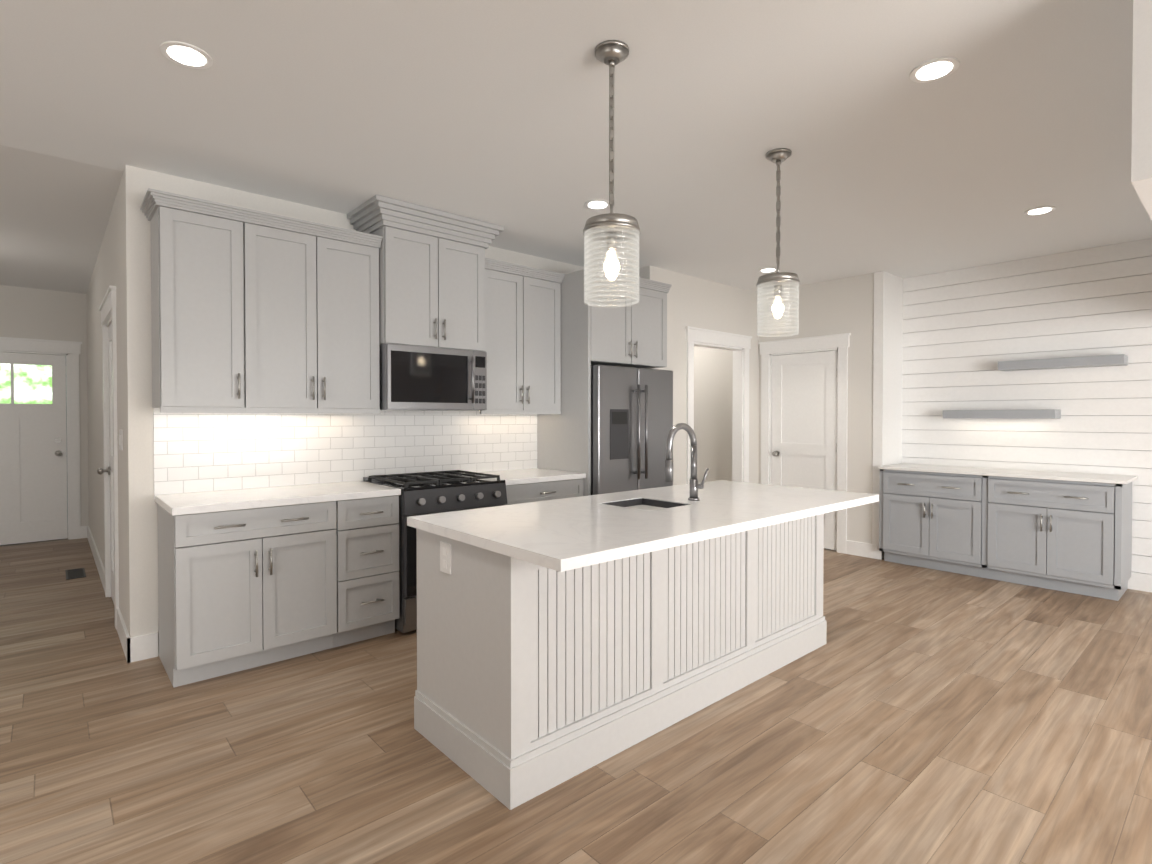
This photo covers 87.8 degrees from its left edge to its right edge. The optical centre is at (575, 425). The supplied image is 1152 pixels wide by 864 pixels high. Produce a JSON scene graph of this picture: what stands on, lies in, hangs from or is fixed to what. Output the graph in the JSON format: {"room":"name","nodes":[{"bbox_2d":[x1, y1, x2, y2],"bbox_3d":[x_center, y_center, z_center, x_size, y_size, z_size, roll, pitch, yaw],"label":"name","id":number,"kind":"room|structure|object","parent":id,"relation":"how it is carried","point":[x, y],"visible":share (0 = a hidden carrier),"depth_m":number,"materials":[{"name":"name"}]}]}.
{"room":"kitchen","nodes":[
{"label":"kitchen","id":0,"kind":"room"},
{"bbox_2d":[0,285,88,525],"bbox_3d":[-7.154,-0.084,5.363,4.550,2.740,0.120,-1,1,-41],"label":"wall","id":1,"kind":"structure","parent":0,"point":[31,313],"depth_m":6.56,"materials":[{"name":"beige paint"}]},
{"bbox_2d":[0,352,67,544],"bbox_3d":[-5.994,0.248,6.372,0.877,2.026,0.228,-1,1,-41],"label":"entry door","id":2,"kind":"structure","parent":1,"relation":"in","point":[33,468],"depth_m":6.46,"materials":[{"name":"white paint"}]},
{"bbox_2d":[0,337,81,539],"bbox_3d":[-5.986,0.175,6.371,1.150,2.195,0.154,-1,1,-41],"label":"door frame","id":3,"kind":"structure","parent":1,"relation":"attached to","point":[71,349],"depth_m":6.64,"materials":[{"name":"white paint"}]},
{"bbox_2d":[86,175,127,630],"bbox_3d":[-3.978,-0.081,5.107,0.120,2.740,4.460,-1,1,-41],"label":"wall","id":4,"kind":"structure","parent":0,"point":[108,270],"depth_m":4.48,"materials":[{"name":"beige paint"}]},
{"bbox_2d":[85,526,104,590],"bbox_3d":[-4.549,1.214,5.667,0.020,0.135,2.890,-1,1,-41],"label":"baseboard","id":5,"kind":"structure","parent":4,"relation":"attached to","point":[100,567],"depth_m":5.45,"materials":[{"name":"white paint"}]},
{"bbox_2d":[97,322,113,602],"bbox_3d":[-3.258,0.281,4.192,0.118,2.016,0.787,-1,1,-41],"label":"hallway door","id":6,"kind":"structure","parent":4,"relation":"in","point":[100,470],"depth_m":4.42,"materials":[{"name":"white paint"}]},
{"bbox_2d":[99,285,118,628],"bbox_3d":[-3.224,0.208,4.228,0.154,2.185,1.060,-1,1,-41],"label":"door frame","id":7,"kind":"structure","parent":4,"relation":"attached to","point":[107,308],"depth_m":4.26,"materials":[{"name":"white paint"}]},
{"bbox_2d":[119,430,122,449],"bbox_3d":[-2.739,0.088,3.602,0.010,0.120,0.160,-1,1,-41],"label":"light switch","id":8,"kind":"object","parent":4,"relation":"attached to","point":[120,439],"visible":1,"depth_m":3.55,"materials":[{"name":"white plastic"}]},
{"bbox_2d":[116,608,132,662],"bbox_3d":[-2.699,1.242,3.569,0.014,0.135,0.704,-1,1,-41],"label":"baseboard","id":9,"kind":"structure","parent":4,"relation":"attached to","point":[126,641],"depth_m":3.43,"materials":[{"name":"white paint"}]},
{"bbox_2d":[123,165,583,655],"bbox_3d":[-1.039,-0.075,4.643,3.920,2.740,0.120,-1,1,-41],"label":"wall","id":10,"kind":"structure","parent":0,"point":[142,549],"depth_m":3.35,"materials":[{"name":"beige paint"}]},
{"bbox_2d":[140,188,382,413],"bbox_3d":[-1.833,-0.641,3.600,1.236,1.140,0.374,-1,1,-41],"label":"upper cabinet","id":11,"kind":"object","parent":10,"relation":"attached to","point":[254,311],"visible":1,"depth_m":3.43,"materials":[{"name":"paint"}]},
{"bbox_2d":[153,408,536,498],"bbox_3d":[-1.358,0.137,4.278,2.725,0.535,0.008,-1,1,-41],"label":"tiled wall","id":12,"kind":"structure","parent":10,"relation":"attached to","point":[200,452],"depth_m":3.99,"materials":[{"name":"white tile"}]},
{"bbox_2d":[347,195,503,351],"bbox_3d":[-1.042,-0.985,4.213,0.950,0.900,0.491,-1,1,-41],"label":"upper cabinet","id":13,"kind":"object","parent":10,"relation":"attached to","point":[431,277],"visible":0.98,"depth_m":4.05,"materials":[{"name":"paint"}]},
{"bbox_2d":[379,343,486,410],"bbox_3d":[-1.050,-0.318,4.231,0.756,0.427,0.467,-1,1,-41],"label":"microwave","id":14,"kind":"object","parent":13,"relation":"attached to","point":[417,378],"visible":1,"depth_m":4.05,"materials":[{"name":"silver metal"}]},
{"bbox_2d":[479,258,564,413],"bbox_3d":[-0.502,-0.657,4.770,0.768,1.140,0.374,-1,1,-41],"label":"upper cabinet","id":15,"kind":"object","parent":10,"relation":"attached to","point":[522,326],"visible":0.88,"depth_m":4.66,"materials":[{"name":"paint"}]},
{"bbox_2d":[0,538,1151,863],"bbox_3d":[-0.545,1.353,2.458,11.210,0.060,13.800,-1,1,-41],"label":"floor","id":16,"kind":"structure","parent":0,"point":[910,714],"depth_m":2.41,"materials":[{"name":"brown wood"}]},
{"bbox_2d":[65,568,85,579],"bbox_3d":[-4.332,1.284,5.186,0.130,0.008,0.400,-1,1,-41],"label":"floor vent","id":17,"kind":"object","parent":16,"relation":"in","point":[75,573],"visible":1,"depth_m":5.17,"materials":[{"name":"plastic"}]},
{"bbox_2d":[155,481,400,687],"bbox_3d":[-1.722,0.852,3.536,1.180,0.915,0.644,-1,1,-41],"label":"base cabinet","id":18,"kind":"object","parent":16,"relation":"on","point":[251,578],"visible":1,"depth_m":3.27,"materials":[{"name":"paint"}]},
{"bbox_2d":[363,470,507,632],"bbox_3d":[-0.958,0.827,4.141,0.754,0.950,0.713,-1,1,-41],"label":"gas range","id":19,"kind":"object","parent":16,"relation":"on","point":[424,493],"visible":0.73,"depth_m":3.81,"materials":[{"name":"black metal"}]},
{"bbox_2d":[478,468,585,504],"bbox_3d":[-0.414,0.837,4.688,0.770,0.915,0.644,-1,1,-41],"label":"base cabinet","id":20,"kind":"object","parent":16,"relation":"on","point":[530,485],"visible":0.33,"depth_m":4.51,"materials":[{"name":"paint"}]},
{"bbox_2d":[537,267,671,495],"bbox_3d":[0.252,0.028,5.227,0.952,2.520,0.699,-1,1,-41],"label":"tall cabinet","id":21,"kind":"object","parent":16,"relation":"on","point":[634,335],"visible":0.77,"depth_m":4.88,"materials":[{"name":"paint"}]},
{"bbox_2d":[414,512,828,809],"bbox_3d":[0.397,0.874,3.092,2.298,0.882,0.724,-1,1,-41],"label":"kitchen island","id":22,"kind":"object","parent":16,"relation":"on","point":[559,641],"depth_m":2.43,"materials":[{"name":"paint"}]},
{"bbox_2d":[407,480,878,571],"bbox_3d":[0.484,0.415,2.998,2.336,0.038,1.050,-1,1,-41],"label":"island countertop","id":23,"kind":"structure","parent":22,"relation":"on","point":[567,534],"depth_m":2.55,"materials":[{"name":"white stone"}]},
{"bbox_2d":[603,496,678,511],"bbox_3d":[0.349,0.527,3.021,0.354,0.254,0.364,-1,1,-41],"label":"sink","id":24,"kind":"object","parent":23,"relation":"in","point":[640,501],"depth_m":3.16,"materials":[{"name":"grey metal"}]},
{"bbox_2d":[665,423,708,500],"bbox_3d":[0.564,0.192,3.065,0.250,0.406,0.112,-1,1,-41],"label":"faucet","id":25,"kind":"object","parent":23,"relation":"on","point":[695,486],"visible":1,"depth_m":3.10,"materials":[{"name":"silver metal"}]},
{"bbox_2d":[591,365,672,494],"bbox_3d":[0.302,0.405,5.195,0.909,1.765,0.767,-1,1,-41],"label":"fridge","id":26,"kind":"object","parent":16,"relation":"on","point":[631,417],"visible":0.4,"depth_m":4.87,"materials":[{"name":"metal"}]},
{"bbox_2d":[878,463,1137,600],"bbox_3d":[3.604,0.840,5.143,0.612,0.898,1.720,-1,1,-41],"label":"buffet","id":27,"kind":"object","parent":16,"relation":"on","point":[1070,532],"visible":1,"depth_m":4.85,"materials":[{"name":"grey paint"}]},
{"bbox_2d":[0,0,1151,293],"bbox_3d":[-0.545,-1.456,2.421,11.210,0.080,13.800,-1,1,-41],"label":"ceiling","id":28,"kind":"structure","parent":0,"point":[496,112],"depth_m":2.81,"materials":[{"name":"white paint"}]},
{"bbox_2d":[160,41,212,68],"bbox_3d":[-1.486,-1.410,2.287,0.169,0.007,0.169,1,1,43],"label":"recessed light","id":29,"kind":"object","parent":28,"relation":"in","point":[195,57],"depth_m":2.28,"materials":[{"name":"white paint"}]},
{"bbox_2d":[584,199,609,209],"bbox_3d":[0.140,-1.431,3.891,0.169,0.007,0.169,1,1,43],"label":"recessed light","id":30,"kind":"object","parent":28,"relation":"in","point":[597,204],"depth_m":3.88,"materials":[{"name":"white paint"}]},
{"bbox_2d":[583,40,640,307],"bbox_3d":[0.135,-0.939,2.268,0.218,0.950,0.218,-1,1,-41],"label":"pendant light","id":31,"kind":"object","parent":28,"relation":"hanging from","point":[611,230],"visible":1,"depth_m":2.23,"materials":[{"name":"clear glass"}]},
{"bbox_2d":[759,267,776,272],"bbox_3d":[1.802,-1.454,5.620,0.169,0.007,0.169,1,1,43],"label":"recessed light","id":32,"kind":"object","parent":28,"relation":"in","point":[770,269],"depth_m":5.61,"materials":[{"name":"white paint"}]},
{"bbox_2d":[756,148,799,336],"bbox_3d":[1.063,-0.951,3.151,0.218,0.950,0.218,-1,1,-41],"label":"pendant light","id":33,"kind":"object","parent":28,"relation":"hanging from","point":[778,282],"visible":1,"depth_m":3.13,"materials":[{"name":"clear glass"}]},
{"bbox_2d":[910,57,958,82],"bbox_3d":[1.426,-1.412,2.385,0.169,0.007,0.169,1,1,43],"label":"recessed light","id":34,"kind":"object","parent":28,"relation":"in","point":[935,69],"depth_m":2.37,"materials":[{"name":"white paint"}]},
{"bbox_2d":[1024,206,1055,214],"bbox_3d":[3.102,-1.433,4.006,0.169,0.007,0.169,1,1,43],"label":"recessed light","id":35,"kind":"object","parent":28,"relation":"in","point":[1044,209],"depth_m":3.99,"materials":[{"name":"white paint"}]},
{"bbox_2d":[1131,0,1151,219],"bbox_3d":[3.203,-1.079,3.034,4.020,0.690,0.160,-1,1,-41],"label":"soffit beam","id":36,"kind":"structure","parent":28,"relation":"attached to","point":[1141,168],"depth_m":1.75,"materials":[{"name":"white paint"}]},
{"bbox_2d":[626,266,758,485],"bbox_3d":[1.211,-0.096,6.249,1.820,2.740,0.440,-1,1,-41],"label":"wall","id":37,"kind":"structure","parent":0,"point":[693,301],"depth_m":5.93,"materials":[{"name":"beige paint"}]},
{"bbox_2d":[685,326,751,483],"bbox_3d":[1.448,0.157,6.225,1.120,2.235,0.154,-1,1,-41],"label":"door frame","id":38,"kind":"structure","parent":37,"relation":"attached to","point":[740,345],"depth_m":6.47,"materials":[{"name":"white paint"}]},
{"bbox_2d":[694,273,873,543],"bbox_3d":[1.951,-0.104,6.877,0.120,2.740,3.035,-1,1,-41],"label":"wall","id":39,"kind":"structure","parent":0,"point":[839,306],"depth_m":6.06,"materials":[{"name":"beige paint"}]},
{"bbox_2d":[771,350,836,549],"bbox_3d":[2.378,0.254,6.294,0.118,2.016,0.737,-1,1,-41],"label":"door","id":40,"kind":"structure","parent":39,"relation":"in","point":[804,422],"depth_m":6.29,"materials":[{"name":"paint"}]},
{"bbox_2d":[758,333,850,553],"bbox_3d":[2.412,0.181,6.330,0.154,2.185,1.010,-1,1,-41],"label":"door frame","id":41,"kind":"structure","parent":39,"relation":"attached to","point":[839,342],"depth_m":6.09,"materials":[{"name":"white paint"}]},
{"bbox_2d":[846,540,881,559],"bbox_3d":[2.799,1.212,5.828,0.014,0.135,0.337,-1,1,-41],"label":"baseboard","id":42,"kind":"structure","parent":39,"relation":"attached to","point":[862,549],"depth_m":5.82,"materials":[{"name":"white paint"}]},
{"bbox_2d":[872,238,1151,574],"bbox_3d":[5.290,-0.058,3.345,0.492,2.740,6.830,-1,1,-41],"label":"shiplap wall","id":43,"kind":"structure","parent":0,"point":[897,408],"depth_m":5.24,"materials":[{"name":"white paint"}]},
{"bbox_2d":[943,409,1060,418],"bbox_3d":[3.737,-0.096,5.291,0.210,0.075,0.825,-1,1,-41],"label":"floating shelf","id":44,"kind":"object","parent":43,"relation":"attached to","point":[1032,414],"visible":1,"depth_m":5.17,"materials":[{"name":"grey paint"}]},
{"bbox_2d":[998,354,1127,370],"bbox_3d":[4.014,-0.512,4.971,0.210,0.075,0.815,-1,1,-41],"label":"floating shelf","id":45,"kind":"object","parent":43,"relation":"attached to","point":[1079,362],"visible":1,"depth_m":4.87,"materials":[{"name":"grey paint"}]},
{"bbox_2d":[1128,572,1151,591],"bbox_3d":[5.477,1.243,3.481,0.014,0.135,6.722,-1,1,-41],"label":"baseboard","id":46,"kind":"structure","parent":43,"relation":"attached to","point":[1137,581],"depth_m":4.68,"materials":[{"name":"white paint"}]}
]}

